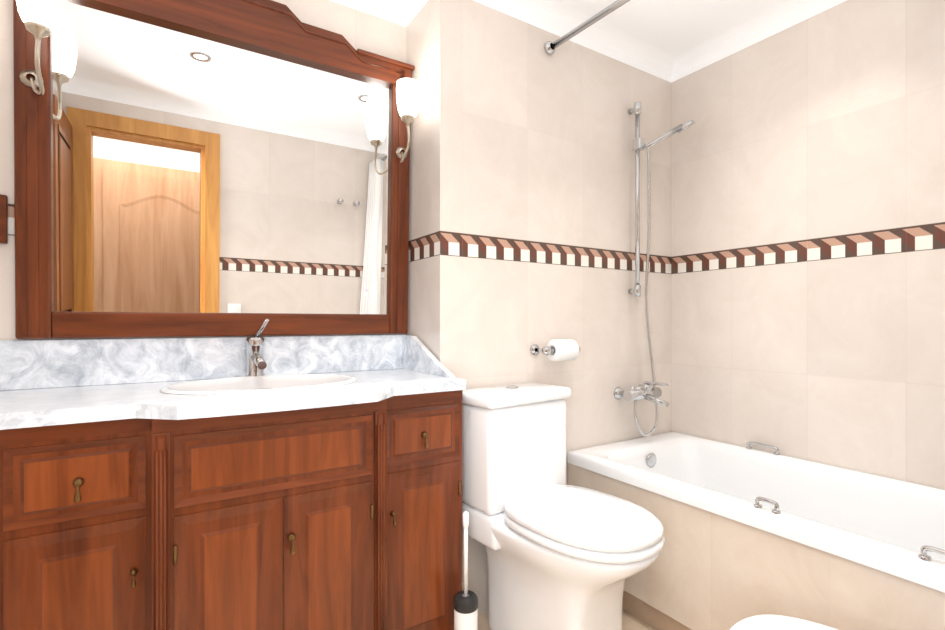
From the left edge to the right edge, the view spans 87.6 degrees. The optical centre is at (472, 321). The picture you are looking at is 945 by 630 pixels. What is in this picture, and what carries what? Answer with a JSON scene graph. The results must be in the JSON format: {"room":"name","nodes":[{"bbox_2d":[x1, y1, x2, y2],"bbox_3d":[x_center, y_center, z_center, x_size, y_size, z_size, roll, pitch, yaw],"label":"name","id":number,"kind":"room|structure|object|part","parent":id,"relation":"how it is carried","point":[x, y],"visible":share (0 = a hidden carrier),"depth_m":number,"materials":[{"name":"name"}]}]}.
{"room":"bathroom","nodes":[
{"label":"bathroom","id":0,"kind":"room"},
{"bbox_2d":[0,0,405,339],"bbox_3d":[-0.877,-0.085,1.634,1.390,2.330,0.100,0,0,-32],"label":"wall","id":1,"kind":"structure","parent":0,"point":[356,29],"depth_m":1.34,"materials":[{"name":"tile"}]},
{"bbox_2d":[0,194,7,243],"bbox_3d":[-1.278,-0.275,1.277,0.100,0.130,0.069,0,0,-32],"label":"towel hook","id":2,"kind":"object","parent":1,"relation":"attached to","point":[3,219],"visible":1,"depth_m":1.31,"materials":[{"name":"brown wood"}]},
{"bbox_2d":[0,335,399,390],"bbox_3d":[-0.802,0.116,1.607,1.276,0.134,0.020,0,0,-32],"label":"backsplash","id":3,"kind":"structure","parent":1,"relation":"attached to","point":[56,362],"depth_m":1.51,"materials":[{"name":"white stone"}]},
{"bbox_2d":[13,0,419,338],"bbox_3d":[-0.690,-0.504,1.547,1.163,1.105,0.213,0,2,-32],"label":"mirror","id":4,"kind":"object","parent":1,"relation":"attached to","point":[195,168],"visible":1,"depth_m":1.55,"materials":[{"name":"brown wood"}]},
{"bbox_3d":[-1.188,-0.464,1.335,0.075,1.020,0.040,0,2,-32],"label":"frame","id":5,"kind":"part","parent":4,"relation":"part of","materials":[{"name":"brown wood"}]},
{"bbox_2d":[14,0,60,95],"bbox_3d":[-1.105,-0.717,1.253,0.100,0.267,0.178,0,0,-32],"label":"sconce","id":6,"kind":"object","parent":4,"relation":"attached to","point":[34,20],"depth_m":1.30,"materials":[{"name":"white glass"}]},
{"bbox_3d":[-0.728,-0.979,1.607,1.143,0.160,0.044,0,2,-32],"label":"frame","id":7,"kind":"part","parent":4,"relation":"part of","materials":[{"name":"brown wood"}]},
{"bbox_3d":[-0.744,0.008,1.632,0.993,0.075,0.040,0,2,-32],"label":"frame","id":8,"kind":"part","parent":4,"relation":"part of","materials":[{"name":"brown wood"}]},
{"bbox_3d":[-0.286,-0.464,1.907,0.075,1.020,0.040,0,2,-32],"label":"frame","id":9,"kind":"part","parent":4,"relation":"part of","materials":[{"name":"brown wood"}]},
{"bbox_2d":[395,77,419,163],"bbox_3d":[-0.247,-0.717,1.797,0.100,0.267,0.178,0,0,-32],"label":"sconce","id":10,"kind":"object","parent":4,"relation":"attached to","point":[407,95],"depth_m":1.74,"materials":[{"name":"white glass"}]},
{"bbox_2d":[406,0,670,614],"bbox_3d":[0.371,-0.085,2.261,1.390,2.330,0.380,0,0,-32],"label":"wall","id":11,"kind":"structure","parent":0,"point":[522,199],"depth_m":1.96,"materials":[{"name":"tile"}]},
{"bbox_2d":[400,335,452,378],"bbox_3d":[-0.165,0.116,1.776,0.020,0.134,0.376,0,0,-32],"label":"backsplash","id":12,"kind":"structure","parent":11,"relation":"attached to","point":[414,355],"depth_m":1.82,"materials":[{"name":"white stone"}]},
{"bbox_2d":[530,339,580,360],"bbox_3d":[0.340,0.110,1.946,0.194,0.084,0.115,0,0,-32],"label":"paper holder","id":13,"kind":"object","parent":11,"relation":"attached to","point":[561,349],"visible":1,"depth_m":1.91,"materials":[{"name":"silver metal"}]},
{"bbox_3d":[0.268,0.110,1.920,0.015,0.016,0.065,0,0,-32],"label":"post","id":14,"kind":"part","parent":13,"relation":"part of","materials":[{"name":"silver metal"}]},
{"bbox_2d":[544,0,629,54],"bbox_3d":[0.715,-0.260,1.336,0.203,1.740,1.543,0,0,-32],"label":"curtain rod","id":15,"kind":"object","parent":11,"relation":"attached to","point":[550,47],"visible":1,"depth_m":1.83,"materials":[{"name":"silver metal"}]},
{"bbox_2d":[614,102,695,435],"bbox_3d":[0.824,-0.244,2.205,0.335,1.492,0.205,0,0,-32],"label":"shower rail","id":16,"kind":"object","parent":11,"relation":"attached to","point":[646,390],"visible":1,"depth_m":2.21,"materials":[{"name":"silver metal"}]},
{"bbox_3d":[0.680,0.320,2.176,0.026,0.026,0.055,0,0,-32],"label":"mixer leg","id":17,"kind":"part","parent":16,"relation":"part of","materials":[{"name":"silver metal"}]},
{"bbox_3d":[0.791,0.336,2.140,0.029,0.052,0.130,0,0,-32],"label":"mixer spout","id":18,"kind":"part","parent":16,"relation":"part of","materials":[{"name":"silver metal"}]},
{"bbox_3d":[0.804,0.269,2.157,0.016,0.012,0.120,0,0,-32],"label":"mixer lever","id":19,"kind":"part","parent":16,"relation":"part of","materials":[{"name":"silver metal"}]},
{"bbox_3d":[0.858,-0.828,2.204,0.174,0.125,0.087,0,0,-32],"label":"handle","id":20,"kind":"part","parent":16,"relation":"part of","materials":[{"name":"silver metal"}]},
{"bbox_2d":[478,609,654,629],"bbox_3d":[0.452,1.130,0.837,2.780,0.100,2.870,0,0,-32],"label":"floor","id":21,"kind":"structure","parent":0,"point":[630,621],"depth_m":1.77,"materials":[{"name":"tile"}]},
{"bbox_2d":[0,395,462,629],"bbox_3d":[-0.614,0.647,1.440,1.137,0.865,0.503,0,0,-32],"label":"bathroom vanity","id":22,"kind":"object","parent":21,"relation":"on","point":[256,481],"depth_m":1.20,"materials":[{"name":"brown wood"}]},
{"bbox_3d":[-0.855,0.343,1.073,0.241,0.165,0.022,0,0,-32],"label":"drawer","id":23,"kind":"part","parent":22,"relation":"part of","materials":[{"name":"brown wood"}]},
{"bbox_3d":[-0.855,0.713,1.073,0.241,0.535,0.022,0,0,-32],"label":"door","id":24,"kind":"part","parent":22,"relation":"part of","materials":[{"name":"brown wood"}]},
{"bbox_3d":[-0.857,0.625,1.074,0.265,0.750,0.018,0,0,-32],"label":"rail","id":25,"kind":"part","parent":22,"relation":"part of","materials":[{"name":"brown wood"}]},
{"bbox_3d":[-0.587,0.713,1.196,0.235,0.535,0.022,0,0,-32],"label":"door","id":26,"kind":"part","parent":22,"relation":"part of","materials":[{"name":"brown wood"}]},
{"bbox_2d":[0,367,465,438],"bbox_3d":[-0.661,0.216,1.385,1.276,0.067,0.546,0,0,-32],"label":"countertop","id":27,"kind":"structure","parent":22,"relation":"on","point":[97,406],"depth_m":1.17,"materials":[{"name":"white stone"}]},
{"bbox_2d":[244,319,271,374],"bbox_3d":[-0.684,0.086,1.576,0.066,0.193,0.163,0,0,-32],"label":"faucet","id":28,"kind":"object","parent":27,"relation":"on","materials":[{"name":"silver metal"}]},
{"bbox_2d":[156,371,379,398],"bbox_3d":[-0.603,0.247,1.445,0.530,0.147,0.371,0,0,-32],"label":"sink","id":29,"kind":"object","parent":27,"relation":"in","point":[195,385],"depth_m":1.54,"materials":[{"name":"white ceramic"}]},
{"bbox_3d":[-0.487,0.625,1.262,0.490,0.750,0.018,0,0,-32],"label":"rail","id":30,"kind":"part","parent":22,"relation":"part of","materials":[{"name":"brown wood"}]},
{"bbox_3d":[-0.486,0.343,1.260,0.474,0.165,0.022,0,0,-32],"label":"drawer","id":31,"kind":"part","parent":22,"relation":"part of","materials":[{"name":"brown wood"}]},
{"bbox_3d":[-0.385,0.713,1.324,0.235,0.535,0.022,0,0,-32],"label":"door","id":32,"kind":"part","parent":22,"relation":"part of","materials":[{"name":"brown wood"}]},
{"bbox_3d":[-0.155,0.625,1.520,0.277,0.750,0.018,0,0,-32],"label":"rail","id":33,"kind":"part","parent":22,"relation":"part of","materials":[{"name":"brown wood"}]},
{"bbox_3d":[-0.154,0.343,1.518,0.253,0.165,0.022,0,0,-32],"label":"drawer","id":34,"kind":"part","parent":22,"relation":"part of","materials":[{"name":"brown wood"}]},
{"bbox_3d":[-0.154,0.713,1.518,0.253,0.535,0.022,0,0,-32],"label":"door","id":35,"kind":"part","parent":22,"relation":"part of","materials":[{"name":"brown wood"}]},
{"bbox_2d":[453,511,477,629],"bbox_3d":[-0.020,0.827,1.497,0.076,0.507,0.075,0,0,-32],"label":"toilet brush","id":36,"kind":"object","parent":21,"relation":"on","point":[465,603],"visible":1,"depth_m":1.48,"materials":[{"name":"white plastic"}]},
{"bbox_3d":[-0.020,0.599,1.497,0.020,0.052,0.019,0,0,-32],"label":"knob","id":37,"kind":"part","parent":36,"relation":"part of","materials":[{"name":"white plastic"}]},
{"bbox_2d":[462,382,664,629],"bbox_3d":[0.280,0.653,1.564,0.392,0.854,0.650,0,0,-38],"label":"toilet","id":38,"kind":"object","parent":21,"relation":"on","point":[561,555],"visible":0.96,"depth_m":1.54,"materials":[{"name":"white ceramic"}]},
{"bbox_3d":[0.145,0.255,1.734,0.408,0.040,0.241,0,0,-32],"label":"cistern lid","id":39,"kind":"part","parent":38,"relation":"part of","materials":[{"name":"white ceramic"}]},
{"bbox_3d":[0.278,0.855,1.555,0.394,0.450,0.617,0,0,-32],"label":"bowl","id":40,"kind":"part","parent":38,"relation":"part of","materials":[{"name":"white ceramic"}]},
{"bbox_3d":[0.327,0.582,1.502,0.377,0.036,0.487,0,0,-32],"label":"lid","id":41,"kind":"part","parent":38,"relation":"part of","materials":[{"name":"white plastic"}]},
{"bbox_3d":[0.327,0.615,1.501,0.381,0.024,0.489,0,0,-32],"label":"seat","id":42,"kind":"part","parent":38,"relation":"part of","materials":[{"name":"white plastic"}]},
{"bbox_2d":[567,432,944,629],"bbox_3d":[1.094,0.789,1.576,0.696,0.582,1.542,0,0,-32],"label":"bathtub","id":43,"kind":"object","parent":21,"relation":"on","point":[749,531],"visible":0.98,"depth_m":1.56,"materials":[{"name":"white ceramic"}]},
{"bbox_2d":[729,615,837,629],"bbox_3d":[0.763,0.834,0.888,0.366,0.484,0.579,0,0,-32],"label":"bidet","id":44,"kind":"object","parent":21,"relation":"on","point":[768,622],"visible":1,"depth_m":1.12,"materials":[{"name":"white ceramic"}]},
{"bbox_2d":[556,0,782,55],"bbox_3d":[0.452,-1.300,0.837,2.780,0.100,2.870,0,0,-32],"label":"ceiling","id":45,"kind":"structure","parent":0,"point":[674,27],"depth_m":2.02,"materials":[{"name":"white paint"}]},
{"bbox_2d":[330,0,405,26],"bbox_3d":[-0.788,-1.212,1.587,1.290,0.075,0.075,0,0,-32],"label":"cove back recess","id":46,"kind":"structure","parent":45,"relation":"attached to","point":[391,10],"depth_m":1.90,"materials":[{"name":"white paint"}]},
{"bbox_2d":[401,0,428,26],"bbox_3d":[-0.220,-1.212,1.826,0.075,0.075,0.280,0,0,-32],"label":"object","id":47,"kind":"structure","parent":45,"relation":"attached to","point":[412,8],"depth_m":1.90,"materials":[{"name":"white paint"}]},
{"bbox_2d":[473,0,674,81],"bbox_3d":[0.451,-1.212,2.042,1.290,0.075,0.075,0,0,-32],"label":"cove","id":48,"kind":"object","parent":45,"relation":"attached to","point":[555,17],"visible":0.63,"depth_m":2.09,"materials":[{"name":"white paint"}]},
{"bbox_2d":[671,0,846,81],"bbox_3d":[1.359,-1.212,1.745,0.075,0.075,1.550,0,0,-32],"label":"cove","id":49,"kind":"object","parent":45,"relation":"attached to","point":[771,20],"visible":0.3,"depth_m":2.08,"materials":[{"name":"white paint"}]},
{"bbox_2d":[671,0,944,488],"bbox_3d":[1.685,-0.085,1.395,0.100,2.330,2.490,0,0,-32],"label":"wall","id":50,"kind":"structure","parent":0,"point":[808,239],"depth_m":1.87,"materials":[{"name":"tile"}]}
]}

